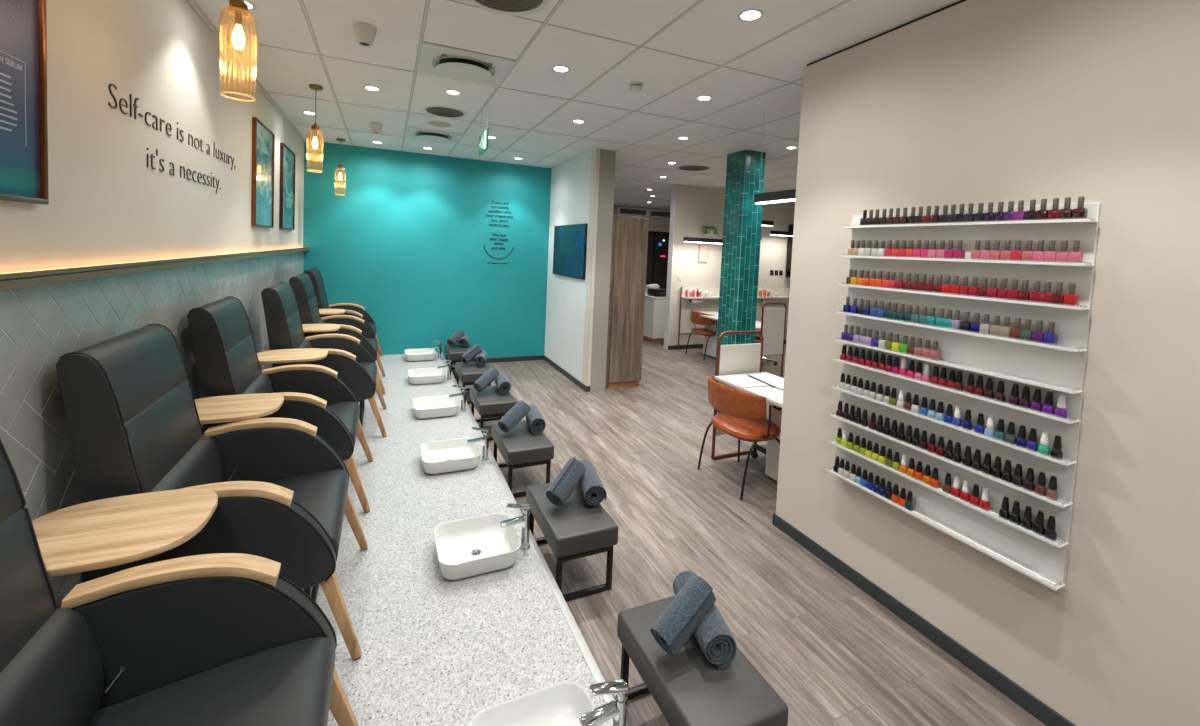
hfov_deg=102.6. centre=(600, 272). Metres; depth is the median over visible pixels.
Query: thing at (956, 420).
bottle
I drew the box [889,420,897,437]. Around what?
bottle
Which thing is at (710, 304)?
station
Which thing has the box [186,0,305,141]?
trim
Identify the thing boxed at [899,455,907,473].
bottle
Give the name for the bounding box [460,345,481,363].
rolled towel
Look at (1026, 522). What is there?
bottle
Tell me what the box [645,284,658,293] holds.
machine
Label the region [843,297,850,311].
bottle
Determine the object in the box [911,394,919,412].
bottle
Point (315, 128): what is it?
pendant lamp
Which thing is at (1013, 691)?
baseboard
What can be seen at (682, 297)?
shelf
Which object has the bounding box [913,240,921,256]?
bottle
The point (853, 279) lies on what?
bottle
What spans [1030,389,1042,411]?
bottle
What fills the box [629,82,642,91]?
smoke detector
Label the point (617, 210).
air conditioner
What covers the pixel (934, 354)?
bottle
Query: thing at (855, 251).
bottle
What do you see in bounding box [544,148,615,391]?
wall
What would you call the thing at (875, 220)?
bottle
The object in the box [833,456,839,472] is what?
bottle
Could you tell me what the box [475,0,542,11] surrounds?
grille
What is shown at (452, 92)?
recessed light
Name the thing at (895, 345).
bottle
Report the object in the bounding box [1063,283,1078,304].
bottle
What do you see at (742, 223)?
tiled column
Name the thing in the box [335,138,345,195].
pendant lamp
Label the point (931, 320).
bottle
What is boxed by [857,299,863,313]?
bottle
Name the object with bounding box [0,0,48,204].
framed picture
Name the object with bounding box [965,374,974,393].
bottle
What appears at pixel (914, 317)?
bottle
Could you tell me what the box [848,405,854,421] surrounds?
bottle
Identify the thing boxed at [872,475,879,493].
bottle
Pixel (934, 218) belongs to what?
bottle
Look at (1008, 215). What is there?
bottle
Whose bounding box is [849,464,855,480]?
bottle
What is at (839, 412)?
bottle
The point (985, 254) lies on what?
bottle
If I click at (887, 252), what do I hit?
bottle
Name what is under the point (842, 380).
bottle
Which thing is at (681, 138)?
recessed light
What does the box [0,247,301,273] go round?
led strip
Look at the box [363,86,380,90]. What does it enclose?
recessed light
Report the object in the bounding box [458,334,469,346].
rolled towel
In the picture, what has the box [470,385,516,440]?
stool
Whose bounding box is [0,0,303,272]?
wall
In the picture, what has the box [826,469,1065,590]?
shelf
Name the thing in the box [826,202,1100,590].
rack
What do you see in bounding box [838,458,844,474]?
bottle
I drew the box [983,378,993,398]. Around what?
bottle
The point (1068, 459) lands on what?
shelf
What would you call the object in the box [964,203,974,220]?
bottle
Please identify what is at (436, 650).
platform
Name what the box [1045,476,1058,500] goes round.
bottle
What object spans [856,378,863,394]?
bottle
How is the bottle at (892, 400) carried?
on the rack
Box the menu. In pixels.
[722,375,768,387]
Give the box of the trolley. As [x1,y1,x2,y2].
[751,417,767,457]
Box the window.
[646,231,668,288]
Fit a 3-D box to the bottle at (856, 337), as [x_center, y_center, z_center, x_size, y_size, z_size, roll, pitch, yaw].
[1.395,0.340,2.605,0.028,0.090,0.035,1,3,-26]
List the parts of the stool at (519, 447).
leg, leg, seat, leg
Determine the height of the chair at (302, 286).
1.198 m
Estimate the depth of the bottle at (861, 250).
2.58 m
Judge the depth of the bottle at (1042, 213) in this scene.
1.87 m
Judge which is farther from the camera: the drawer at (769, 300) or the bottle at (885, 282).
the drawer at (769, 300)
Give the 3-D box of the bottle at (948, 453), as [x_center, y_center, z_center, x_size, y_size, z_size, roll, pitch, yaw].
[1.578,0.799,2.171,0.030,0.087,0.034,1,3,-26]
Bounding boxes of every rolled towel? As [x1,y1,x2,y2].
[447,330,464,345]
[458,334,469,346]
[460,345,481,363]
[473,368,498,391]
[475,350,486,366]
[495,373,511,393]
[498,400,530,432]
[526,405,545,433]
[546,457,585,505]
[578,460,606,505]
[650,575,715,656]
[673,571,736,669]
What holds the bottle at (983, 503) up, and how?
on the rack
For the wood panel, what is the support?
on the floor
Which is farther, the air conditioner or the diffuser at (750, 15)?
the air conditioner
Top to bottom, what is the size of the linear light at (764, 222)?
0.734 m
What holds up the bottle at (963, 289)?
on the rack
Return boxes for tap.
[429,340,441,358]
[437,359,451,379]
[449,385,465,411]
[467,427,489,460]
[500,503,530,550]
[579,679,628,725]
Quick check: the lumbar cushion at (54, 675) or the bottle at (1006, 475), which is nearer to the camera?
the lumbar cushion at (54, 675)
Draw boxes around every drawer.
[689,299,702,302]
[760,298,772,302]
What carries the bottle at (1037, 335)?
on the rack
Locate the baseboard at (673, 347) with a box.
[668,340,786,349]
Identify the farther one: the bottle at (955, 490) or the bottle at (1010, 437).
the bottle at (955, 490)
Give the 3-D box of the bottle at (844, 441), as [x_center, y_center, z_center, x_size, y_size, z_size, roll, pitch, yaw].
[1.356,0.919,2.663,0.030,0.087,0.034,1,3,-27]
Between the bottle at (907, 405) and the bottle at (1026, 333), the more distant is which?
the bottle at (907, 405)
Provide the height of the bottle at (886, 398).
0.087 m
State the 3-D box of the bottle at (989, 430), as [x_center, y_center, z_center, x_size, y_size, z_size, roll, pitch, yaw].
[1.646,0.649,2.028,0.030,0.087,0.034,1,3,-25]
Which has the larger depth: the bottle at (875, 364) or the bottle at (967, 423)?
the bottle at (875, 364)
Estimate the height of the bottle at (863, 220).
0.090 m
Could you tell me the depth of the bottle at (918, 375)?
2.29 m
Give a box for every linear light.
[684,194,722,243]
[754,112,795,204]
[761,210,773,226]
[770,216,792,236]
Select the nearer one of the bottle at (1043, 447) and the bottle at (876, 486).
the bottle at (1043, 447)
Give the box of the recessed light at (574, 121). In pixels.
[572,119,584,123]
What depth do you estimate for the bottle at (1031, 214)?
1.90 m
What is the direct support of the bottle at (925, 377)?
on the rack
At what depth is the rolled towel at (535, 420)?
3.67 m
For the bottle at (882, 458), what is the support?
on the rack
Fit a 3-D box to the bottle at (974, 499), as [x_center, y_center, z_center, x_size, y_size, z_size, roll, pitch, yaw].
[1.619,0.959,2.073,0.030,0.087,0.034,1,3,-26]
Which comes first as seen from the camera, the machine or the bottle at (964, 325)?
the bottle at (964, 325)
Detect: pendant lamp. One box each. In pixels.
[219,0,257,101]
[306,84,323,172]
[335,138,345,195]
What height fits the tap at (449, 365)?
0.251 m
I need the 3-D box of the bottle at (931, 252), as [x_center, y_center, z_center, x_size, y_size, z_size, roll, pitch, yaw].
[1.562,-0.106,2.253,0.028,0.090,0.035,1,3,-22]
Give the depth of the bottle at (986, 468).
2.02 m
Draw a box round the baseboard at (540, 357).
[453,355,543,364]
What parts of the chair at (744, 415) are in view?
leg, backrest, leg, seat, leg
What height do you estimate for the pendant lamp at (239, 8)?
0.690 m
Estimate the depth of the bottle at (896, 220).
2.41 m
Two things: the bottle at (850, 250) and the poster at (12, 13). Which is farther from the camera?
the bottle at (850, 250)
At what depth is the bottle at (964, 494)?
2.10 m
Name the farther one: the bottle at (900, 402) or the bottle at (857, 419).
the bottle at (857, 419)
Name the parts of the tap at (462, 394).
spout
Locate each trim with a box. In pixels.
[0,247,309,291]
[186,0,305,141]
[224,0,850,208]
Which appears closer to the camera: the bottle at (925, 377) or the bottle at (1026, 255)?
the bottle at (1026, 255)
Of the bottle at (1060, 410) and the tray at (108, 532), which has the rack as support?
the bottle at (1060, 410)
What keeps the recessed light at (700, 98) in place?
in the ceiling
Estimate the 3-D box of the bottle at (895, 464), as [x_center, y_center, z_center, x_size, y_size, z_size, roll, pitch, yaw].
[1.476,0.937,2.393,0.030,0.087,0.034,1,3,-25]
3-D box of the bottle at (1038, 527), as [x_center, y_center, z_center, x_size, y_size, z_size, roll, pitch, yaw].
[1.710,0.973,1.868,0.030,0.087,0.034,1,3,-21]
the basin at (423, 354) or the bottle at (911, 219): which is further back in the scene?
the basin at (423, 354)
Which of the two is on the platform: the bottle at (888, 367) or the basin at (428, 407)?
the basin at (428, 407)
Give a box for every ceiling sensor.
[353,22,376,47]
[369,121,381,133]
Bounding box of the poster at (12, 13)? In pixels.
[0,1,25,136]
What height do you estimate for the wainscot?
1.410 m
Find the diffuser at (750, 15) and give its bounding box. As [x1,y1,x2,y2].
[741,11,759,19]
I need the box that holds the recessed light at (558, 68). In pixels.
[552,65,569,72]
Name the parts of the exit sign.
panel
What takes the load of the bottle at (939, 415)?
on the rack
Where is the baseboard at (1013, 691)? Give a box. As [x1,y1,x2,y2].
[773,513,1075,725]
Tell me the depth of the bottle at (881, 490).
2.45 m
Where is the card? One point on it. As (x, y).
(855, 221)
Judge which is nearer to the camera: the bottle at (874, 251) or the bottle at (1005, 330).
the bottle at (1005, 330)
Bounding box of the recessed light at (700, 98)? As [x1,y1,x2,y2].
[696,95,711,100]
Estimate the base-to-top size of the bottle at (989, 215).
0.090 m
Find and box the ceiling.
[194,0,959,210]
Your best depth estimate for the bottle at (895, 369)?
2.39 m
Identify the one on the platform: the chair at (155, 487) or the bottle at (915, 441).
the chair at (155, 487)
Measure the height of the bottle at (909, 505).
0.087 m
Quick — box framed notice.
[698,243,707,262]
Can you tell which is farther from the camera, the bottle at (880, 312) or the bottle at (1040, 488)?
the bottle at (880, 312)
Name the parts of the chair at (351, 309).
backrest, panel, panel, seat, leg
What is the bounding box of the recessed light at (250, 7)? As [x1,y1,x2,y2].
[226,0,256,9]
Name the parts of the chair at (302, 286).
backrest, panel, panel, seat, leg, leg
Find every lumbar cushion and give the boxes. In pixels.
[0,608,103,725]
[151,435,224,491]
[243,373,273,393]
[298,339,311,348]
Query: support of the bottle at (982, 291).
on the rack
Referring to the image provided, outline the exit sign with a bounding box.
[479,109,488,155]
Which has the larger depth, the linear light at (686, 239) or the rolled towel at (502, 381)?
the linear light at (686, 239)
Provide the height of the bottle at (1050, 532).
0.087 m
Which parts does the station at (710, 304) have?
post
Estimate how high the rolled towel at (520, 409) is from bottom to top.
0.203 m
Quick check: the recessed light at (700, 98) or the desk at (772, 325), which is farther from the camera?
the desk at (772, 325)
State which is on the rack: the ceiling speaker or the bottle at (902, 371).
the bottle at (902, 371)
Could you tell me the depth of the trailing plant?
8.80 m
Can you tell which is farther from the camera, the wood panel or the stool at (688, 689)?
the wood panel
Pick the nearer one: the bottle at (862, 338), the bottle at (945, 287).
the bottle at (945, 287)
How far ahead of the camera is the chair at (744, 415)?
3.60 m
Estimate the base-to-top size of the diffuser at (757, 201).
0.014 m
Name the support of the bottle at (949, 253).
on the rack
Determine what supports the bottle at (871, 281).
on the rack
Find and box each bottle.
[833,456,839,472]
[835,428,841,444]
[836,401,842,416]
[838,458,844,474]
[839,373,844,388]
[840,345,846,359]
[841,324,847,339]
[841,430,847,446]
[842,403,848,418]
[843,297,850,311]
[843,461,849,477]
[844,374,850,390]
[846,269,852,283]
[846,346,852,361]
[846,432,853,449]
[847,326,853,340]
[848,240,854,254]
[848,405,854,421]
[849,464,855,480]
[850,298,857,312]
[850,376,856,392]
[851,269,857,283]
[852,348,858,362]
[853,240,859,254]
[853,327,860,342]
[853,435,859,452]
[854,407,860,423]
[854,466,861,483]
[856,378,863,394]
[857,270,863,284]
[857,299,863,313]
[858,240,864,254]
[858,349,865,364]
[859,328,866,343]
[859,438,865,454]
[860,210,866,224]
[860,409,867,426]
[860,469,867,486]
[862,270,869,284]
[863,299,870,314]
[863,380,869,396]
[864,240,871,254]
[865,329,871,344]
[865,351,871,366]
[865,440,871,457]
[866,210,872,224]
[866,472,873,489]
[869,270,875,285]
[869,382,876,398]
[869,412,876,429]
[870,300,877,315]
[871,240,877,254]
[871,330,879,346]
[871,352,878,368]
[871,443,878,460]
[872,209,879,223]
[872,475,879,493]
[875,271,882,286]
[876,384,883,400]
[876,415,883,432]
[877,301,883,316]
[878,240,884,255]
[878,331,886,347]
[878,354,885,369]
[878,446,885,463]
[878,478,885,496]
[879,209,886,223]
[882,271,889,286]
[882,417,890,434]
[883,302,890,317]
[883,386,889,402]
[884,240,891,255]
[884,481,891,499]
[885,333,892,349]
[885,355,892,371]
[885,449,892,466]
[886,208,892,223]
[888,272,895,287]
[889,388,896,405]
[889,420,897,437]
[890,303,897,318]
[891,240,898,255]
[891,334,900,350]
[891,484,898,502]
[892,208,899,223]
[892,357,899,373]
[892,452,899,470]
[895,272,903,288]
[896,303,904,320]
[896,390,904,407]
[897,422,904,440]
[898,240,905,255]
[898,358,906,375]
[898,488,905,506]
[899,208,907,222]
[899,335,907,352]
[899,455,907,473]
[903,273,910,288]
[903,392,911,409]
[904,304,911,321]
[904,425,912,443]
[905,240,913,255]
[905,491,913,510]
[906,337,915,354]
[906,458,914,476]
[907,207,915,222]
[907,360,914,377]
[910,273,919,289]
[911,305,919,322]
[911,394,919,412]
[911,428,919,446]
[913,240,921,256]
[914,338,922,355]
[914,362,922,379]
[914,461,922,480]
[915,207,922,222]
[918,274,926,290]
[919,306,927,323]
[919,397,927,415]
[919,430,927,449]
[920,240,928,256]
[921,339,931,357]
[921,364,930,381]
[922,464,930,484]
[923,206,931,222]
[925,274,934,291]
[926,307,936,324]
[927,399,935,417]
[927,433,935,452]
[928,240,936,256]
[929,341,940,359]
[930,206,939,221]
[930,366,938,383]
[930,468,939,487]
[933,275,942,291]
[935,308,945,326]
[935,401,944,420]
[935,436,944,456]
[936,240,944,256]
[938,367,946,385]
[939,205,947,221]
[941,275,950,292]
[942,473,951,493]
[943,309,953,327]
[944,240,953,257]
[944,404,952,423]
[944,439,953,459]
[946,369,955,387]
[947,205,955,221]
[950,276,959,293]
[950,476,960,497]
[951,310,960,328]
[952,406,961,426]
[952,442,961,462]
[953,240,964,257]
[953,371,963,390]
[955,204,964,221]
[959,276,969,294]
[960,311,971,330]
[960,480,969,501]
[962,409,972,429]
[962,446,971,466]
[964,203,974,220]
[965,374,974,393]
[968,277,978,295]
[969,484,979,505]
[970,313,981,331]
[971,240,981,258]
[971,449,981,470]
[974,203,983,220]
[974,376,983,395]
[974,413,984,433]
[977,277,987,295]
[979,314,990,333]
[979,488,989,510]
[980,240,990,258]
[981,453,991,474]
[983,202,993,220]
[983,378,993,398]
[984,416,994,436]
[986,278,997,297]
[990,240,1000,258]
[990,315,1001,334]
[991,456,1001,478]
[993,202,1003,219]
[994,380,1005,401]
[994,419,1005,440]
[997,279,1008,297]
[999,316,1010,336]
[999,496,1009,519]
[1000,240,1011,259]
[1001,460,1012,482]
[1003,201,1013,219]
[1004,422,1015,443]
[1007,279,1019,298]
[1008,384,1019,404]
[1009,501,1020,524]
[1010,240,1022,259]
[1010,318,1021,338]
[1011,464,1023,486]
[1013,200,1025,219]
[1015,425,1026,447]
[1018,280,1030,300]
[1019,386,1030,407]
[1020,319,1032,339]
[1021,240,1033,259]
[1021,506,1032,529]
[1023,468,1034,491]
[1025,199,1035,218]
[1026,428,1037,450]
[1029,281,1040,301]
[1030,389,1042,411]
[1031,320,1044,341]
[1032,240,1044,260]
[1033,511,1045,535]
[1034,472,1046,495]
[1035,199,1048,218]
[1037,431,1049,454]
[1040,281,1052,302]
[1042,391,1054,414]
[1043,322,1057,343]
[1044,240,1056,260]
[1044,515,1056,540]
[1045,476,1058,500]
[1047,198,1059,218]
[1050,435,1062,458]
[1051,282,1064,303]
[1054,394,1066,417]
[1056,240,1068,260]
[1059,197,1072,217]
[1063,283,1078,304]
[1068,240,1082,261]
[1072,196,1087,217]
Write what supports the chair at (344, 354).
on the platform
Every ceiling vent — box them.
[405,126,462,143]
[417,42,515,86]
[422,106,466,118]
[467,0,549,15]
[676,165,710,170]
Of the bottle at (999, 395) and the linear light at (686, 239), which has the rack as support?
the bottle at (999, 395)
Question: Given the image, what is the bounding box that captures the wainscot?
[0,251,303,600]
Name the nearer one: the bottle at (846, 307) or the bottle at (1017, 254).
the bottle at (1017, 254)
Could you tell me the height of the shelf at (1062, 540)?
0.011 m
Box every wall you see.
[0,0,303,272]
[303,140,551,359]
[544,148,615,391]
[613,206,669,231]
[664,185,794,349]
[776,0,1199,725]
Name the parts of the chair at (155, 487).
backrest, panel, recline lever, panel, seat, frame, leg, leg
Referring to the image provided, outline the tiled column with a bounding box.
[715,150,765,375]
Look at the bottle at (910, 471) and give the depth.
2.32 m
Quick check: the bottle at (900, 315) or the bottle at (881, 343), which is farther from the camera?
the bottle at (881, 343)
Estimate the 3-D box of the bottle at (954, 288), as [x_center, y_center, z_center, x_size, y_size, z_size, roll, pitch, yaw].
[1.599,0.059,2.161,0.028,0.090,0.035,1,3,-26]
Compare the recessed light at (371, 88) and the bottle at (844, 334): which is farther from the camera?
the recessed light at (371, 88)
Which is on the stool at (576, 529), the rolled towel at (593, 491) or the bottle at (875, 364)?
the rolled towel at (593, 491)
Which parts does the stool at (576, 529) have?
leg, leg, seat, leg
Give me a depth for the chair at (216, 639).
1.18 m
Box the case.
[647,288,665,296]
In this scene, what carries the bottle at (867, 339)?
on the rack
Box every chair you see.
[0,439,358,725]
[32,323,367,660]
[187,296,372,512]
[257,282,386,436]
[289,273,385,394]
[304,268,382,355]
[686,310,716,359]
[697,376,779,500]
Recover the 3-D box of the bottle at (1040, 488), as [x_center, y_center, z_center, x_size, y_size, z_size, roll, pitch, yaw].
[1.714,0.820,1.867,0.030,0.087,0.034,1,3,-22]
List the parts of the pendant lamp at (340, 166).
lamp shade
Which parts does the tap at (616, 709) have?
spout, lever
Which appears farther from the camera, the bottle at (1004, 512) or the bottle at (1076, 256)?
the bottle at (1004, 512)
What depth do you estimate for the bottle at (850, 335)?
2.63 m
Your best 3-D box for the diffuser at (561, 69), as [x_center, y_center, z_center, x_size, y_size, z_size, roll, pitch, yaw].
[-0.270,-1.394,3.296,0.092,0.001,0.092,1,3,-24]
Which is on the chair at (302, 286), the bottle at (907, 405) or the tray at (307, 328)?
the tray at (307, 328)
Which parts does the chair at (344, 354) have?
backrest, panel, panel, frame, seat, leg, leg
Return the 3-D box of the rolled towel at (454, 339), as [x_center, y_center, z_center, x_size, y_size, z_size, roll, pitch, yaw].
[-1.996,0.900,6.633,0.122,0.201,0.263,4,3,23]
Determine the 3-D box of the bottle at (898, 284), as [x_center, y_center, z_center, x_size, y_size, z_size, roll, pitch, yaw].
[1.496,0.044,2.394,0.028,0.090,0.035,1,3,-25]
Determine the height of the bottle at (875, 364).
0.087 m
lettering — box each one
[108,84,235,169]
[147,148,220,193]
[484,200,513,263]
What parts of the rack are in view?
clear rail, clear rail, clear rail, clear rail, clear rail, clear rail, clear rail, clear rail, clear rail, clear rail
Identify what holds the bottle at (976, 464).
on the rack
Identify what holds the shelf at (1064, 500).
attached to the rack
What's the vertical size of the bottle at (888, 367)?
0.087 m
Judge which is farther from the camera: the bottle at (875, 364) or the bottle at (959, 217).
the bottle at (875, 364)
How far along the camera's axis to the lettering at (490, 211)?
7.17 m
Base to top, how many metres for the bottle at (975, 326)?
0.090 m
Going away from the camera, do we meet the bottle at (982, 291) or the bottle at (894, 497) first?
the bottle at (982, 291)
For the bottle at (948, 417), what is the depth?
2.17 m
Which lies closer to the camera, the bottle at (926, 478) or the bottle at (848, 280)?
the bottle at (926, 478)
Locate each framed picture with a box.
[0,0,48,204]
[251,117,274,227]
[279,143,295,229]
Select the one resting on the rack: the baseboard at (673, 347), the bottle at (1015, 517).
the bottle at (1015, 517)
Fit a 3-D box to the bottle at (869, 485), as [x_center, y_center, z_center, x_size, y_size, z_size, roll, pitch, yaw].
[1.417,1.092,2.518,0.030,0.087,0.034,1,3,-22]
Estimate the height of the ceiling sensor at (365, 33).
0.106 m
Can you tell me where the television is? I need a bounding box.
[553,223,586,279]
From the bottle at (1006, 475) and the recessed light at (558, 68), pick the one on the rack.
the bottle at (1006, 475)
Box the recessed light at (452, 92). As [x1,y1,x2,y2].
[445,90,460,94]
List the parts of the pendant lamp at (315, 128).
lamp shade, bulb, cord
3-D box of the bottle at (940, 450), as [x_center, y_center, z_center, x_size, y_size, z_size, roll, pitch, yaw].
[1.563,0.797,2.205,0.030,0.087,0.034,1,3,-25]
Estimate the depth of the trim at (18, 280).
1.70 m
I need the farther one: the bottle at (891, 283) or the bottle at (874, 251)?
the bottle at (874, 251)
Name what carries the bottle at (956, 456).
on the rack
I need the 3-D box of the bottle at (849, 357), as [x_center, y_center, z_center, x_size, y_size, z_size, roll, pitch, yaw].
[1.375,0.450,2.644,0.030,0.087,0.034,1,3,-26]
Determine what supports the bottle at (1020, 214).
on the rack
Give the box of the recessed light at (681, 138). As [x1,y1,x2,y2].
[677,137,688,139]
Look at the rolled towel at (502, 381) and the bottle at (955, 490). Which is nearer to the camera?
the bottle at (955, 490)
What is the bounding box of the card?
[852,219,859,224]
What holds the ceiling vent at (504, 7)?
in the ceiling
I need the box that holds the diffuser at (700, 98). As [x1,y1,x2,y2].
[698,97,709,99]
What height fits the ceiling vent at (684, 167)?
0.007 m
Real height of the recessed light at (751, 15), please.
0.005 m
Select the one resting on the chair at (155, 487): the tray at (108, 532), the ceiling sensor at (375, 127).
the tray at (108, 532)
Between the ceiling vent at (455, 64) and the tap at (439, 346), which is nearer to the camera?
the ceiling vent at (455, 64)
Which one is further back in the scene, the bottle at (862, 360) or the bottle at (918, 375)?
the bottle at (862, 360)
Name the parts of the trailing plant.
pot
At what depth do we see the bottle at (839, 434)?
2.69 m
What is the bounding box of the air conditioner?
[613,206,669,218]
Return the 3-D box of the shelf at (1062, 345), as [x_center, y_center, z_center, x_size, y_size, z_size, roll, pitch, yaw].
[1.564,0.255,2.232,0.071,0.011,1.026,1,3,-24]
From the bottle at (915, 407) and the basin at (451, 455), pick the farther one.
the basin at (451, 455)
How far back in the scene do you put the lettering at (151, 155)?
2.52 m
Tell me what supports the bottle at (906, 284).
on the rack
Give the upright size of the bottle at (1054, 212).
0.090 m
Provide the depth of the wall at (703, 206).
8.94 m
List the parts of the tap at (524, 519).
spout, lever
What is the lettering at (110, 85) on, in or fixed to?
attached to the wall at (105, 206)
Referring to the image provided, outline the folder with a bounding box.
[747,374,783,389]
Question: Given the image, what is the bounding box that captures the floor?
[452,339,1045,725]
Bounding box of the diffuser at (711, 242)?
[684,241,721,243]
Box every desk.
[689,303,786,376]
[711,330,783,481]
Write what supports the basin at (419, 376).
on the platform
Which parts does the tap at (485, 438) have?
spout, lever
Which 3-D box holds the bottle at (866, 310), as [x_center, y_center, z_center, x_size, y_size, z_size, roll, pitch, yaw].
[1.421,0.188,2.553,0.028,0.090,0.035,1,3,-25]
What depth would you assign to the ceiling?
3.41 m
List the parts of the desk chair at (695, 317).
backrest, seat, leg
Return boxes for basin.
[404,348,435,361]
[408,367,445,384]
[412,395,458,418]
[420,438,480,473]
[434,513,520,579]
[469,681,601,725]
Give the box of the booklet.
[755,388,782,401]
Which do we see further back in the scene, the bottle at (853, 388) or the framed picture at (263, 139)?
the framed picture at (263, 139)
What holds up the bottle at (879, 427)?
on the rack
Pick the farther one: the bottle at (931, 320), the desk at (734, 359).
the desk at (734, 359)
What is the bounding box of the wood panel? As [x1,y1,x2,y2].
[605,215,648,388]
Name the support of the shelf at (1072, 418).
attached to the rack
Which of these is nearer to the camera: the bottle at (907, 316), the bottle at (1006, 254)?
the bottle at (1006, 254)
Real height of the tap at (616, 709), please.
0.251 m
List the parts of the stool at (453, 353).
seat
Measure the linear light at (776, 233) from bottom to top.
0.814 m
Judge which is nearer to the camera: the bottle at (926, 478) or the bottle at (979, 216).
the bottle at (979, 216)
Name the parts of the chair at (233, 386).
backrest, panel, panel, seat, leg, leg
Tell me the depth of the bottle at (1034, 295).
1.89 m
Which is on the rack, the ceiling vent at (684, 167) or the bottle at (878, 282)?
the bottle at (878, 282)
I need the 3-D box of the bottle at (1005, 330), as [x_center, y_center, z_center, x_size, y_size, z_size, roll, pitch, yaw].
[1.676,0.227,1.982,0.028,0.090,0.035,1,3,-24]
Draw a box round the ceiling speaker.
[427,121,451,126]
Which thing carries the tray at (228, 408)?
on the chair at (233, 386)
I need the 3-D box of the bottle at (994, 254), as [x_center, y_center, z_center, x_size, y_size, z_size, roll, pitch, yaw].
[1.666,-0.090,2.020,0.028,0.090,0.035,1,3,-22]
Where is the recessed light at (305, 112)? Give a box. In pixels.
[302,111,316,114]
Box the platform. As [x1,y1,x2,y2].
[302,352,626,725]
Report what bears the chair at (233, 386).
on the platform
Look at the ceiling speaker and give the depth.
4.95 m
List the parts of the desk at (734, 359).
arch frame, divider panel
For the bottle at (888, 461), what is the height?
0.087 m
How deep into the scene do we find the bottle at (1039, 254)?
1.88 m
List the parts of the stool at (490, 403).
leg, leg, seat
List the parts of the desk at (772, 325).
divider panel, arch frame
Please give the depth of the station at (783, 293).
9.71 m
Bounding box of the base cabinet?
[643,294,665,342]
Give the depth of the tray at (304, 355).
3.40 m
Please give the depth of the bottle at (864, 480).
2.54 m
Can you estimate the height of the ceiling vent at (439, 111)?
0.007 m
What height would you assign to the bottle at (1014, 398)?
0.087 m
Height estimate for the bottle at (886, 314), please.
0.090 m
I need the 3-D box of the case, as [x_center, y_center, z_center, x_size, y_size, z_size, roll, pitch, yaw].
[1.164,0.401,9.555,0.320,0.140,0.372,1,3,-24]
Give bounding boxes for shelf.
[681,296,718,298]
[757,296,788,298]
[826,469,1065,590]
[828,441,1069,547]
[830,414,1072,507]
[832,386,1076,465]
[834,358,1080,423]
[835,339,1083,393]
[837,311,1086,351]
[839,284,1090,309]
[841,255,1094,266]
[843,219,1098,228]
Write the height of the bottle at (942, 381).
0.087 m
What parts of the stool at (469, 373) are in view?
seat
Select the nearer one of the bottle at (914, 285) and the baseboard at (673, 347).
the bottle at (914, 285)
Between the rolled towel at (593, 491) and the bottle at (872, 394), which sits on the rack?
the bottle at (872, 394)
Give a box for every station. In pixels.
[678,287,719,349]
[755,288,789,330]
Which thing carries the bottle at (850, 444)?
on the rack
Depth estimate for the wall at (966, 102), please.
1.85 m
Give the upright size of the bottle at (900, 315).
0.090 m
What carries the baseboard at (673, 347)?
attached to the wall at (703, 206)
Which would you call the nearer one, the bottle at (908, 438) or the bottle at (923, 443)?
the bottle at (923, 443)
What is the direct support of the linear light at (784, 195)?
hanging from the ceiling
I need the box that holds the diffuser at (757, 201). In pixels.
[755,199,794,204]
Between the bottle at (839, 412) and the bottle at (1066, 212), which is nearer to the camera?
the bottle at (1066, 212)
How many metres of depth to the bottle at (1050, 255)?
1.84 m
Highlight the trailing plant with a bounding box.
[701,226,719,236]
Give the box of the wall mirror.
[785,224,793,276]
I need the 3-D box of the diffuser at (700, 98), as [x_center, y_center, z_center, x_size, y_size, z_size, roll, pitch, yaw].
[0.816,-1.370,3.781,0.092,0.001,0.092,1,3,-24]
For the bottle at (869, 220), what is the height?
0.090 m
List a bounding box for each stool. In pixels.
[445,344,474,378]
[455,361,490,403]
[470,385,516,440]
[491,420,553,497]
[526,483,617,601]
[617,595,788,725]
[755,334,777,365]
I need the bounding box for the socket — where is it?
[235,11,241,25]
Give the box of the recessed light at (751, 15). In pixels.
[737,9,763,21]
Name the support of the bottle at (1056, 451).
on the rack
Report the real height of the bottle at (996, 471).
0.087 m
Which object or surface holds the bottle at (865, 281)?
on the rack
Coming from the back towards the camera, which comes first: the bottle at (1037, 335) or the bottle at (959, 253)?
the bottle at (959, 253)
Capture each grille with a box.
[426,107,463,116]
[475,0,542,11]
[620,208,645,214]
[651,211,669,216]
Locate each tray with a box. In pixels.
[32,488,217,577]
[195,393,283,423]
[257,348,327,363]
[302,324,339,332]
[319,309,344,314]
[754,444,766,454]
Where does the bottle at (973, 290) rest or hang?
on the rack
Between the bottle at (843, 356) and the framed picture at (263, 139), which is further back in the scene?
the framed picture at (263, 139)
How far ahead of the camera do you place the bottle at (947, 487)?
2.17 m
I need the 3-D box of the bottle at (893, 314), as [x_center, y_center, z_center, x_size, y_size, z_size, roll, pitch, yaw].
[1.482,0.197,2.418,0.028,0.090,0.035,1,3,-22]
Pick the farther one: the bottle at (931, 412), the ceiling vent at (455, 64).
the ceiling vent at (455, 64)
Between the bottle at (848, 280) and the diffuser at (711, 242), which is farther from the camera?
the diffuser at (711, 242)
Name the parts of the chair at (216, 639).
backrest, recline lever, panel, seat, leg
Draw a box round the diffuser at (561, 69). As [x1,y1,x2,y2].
[554,67,567,71]
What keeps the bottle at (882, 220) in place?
on the rack

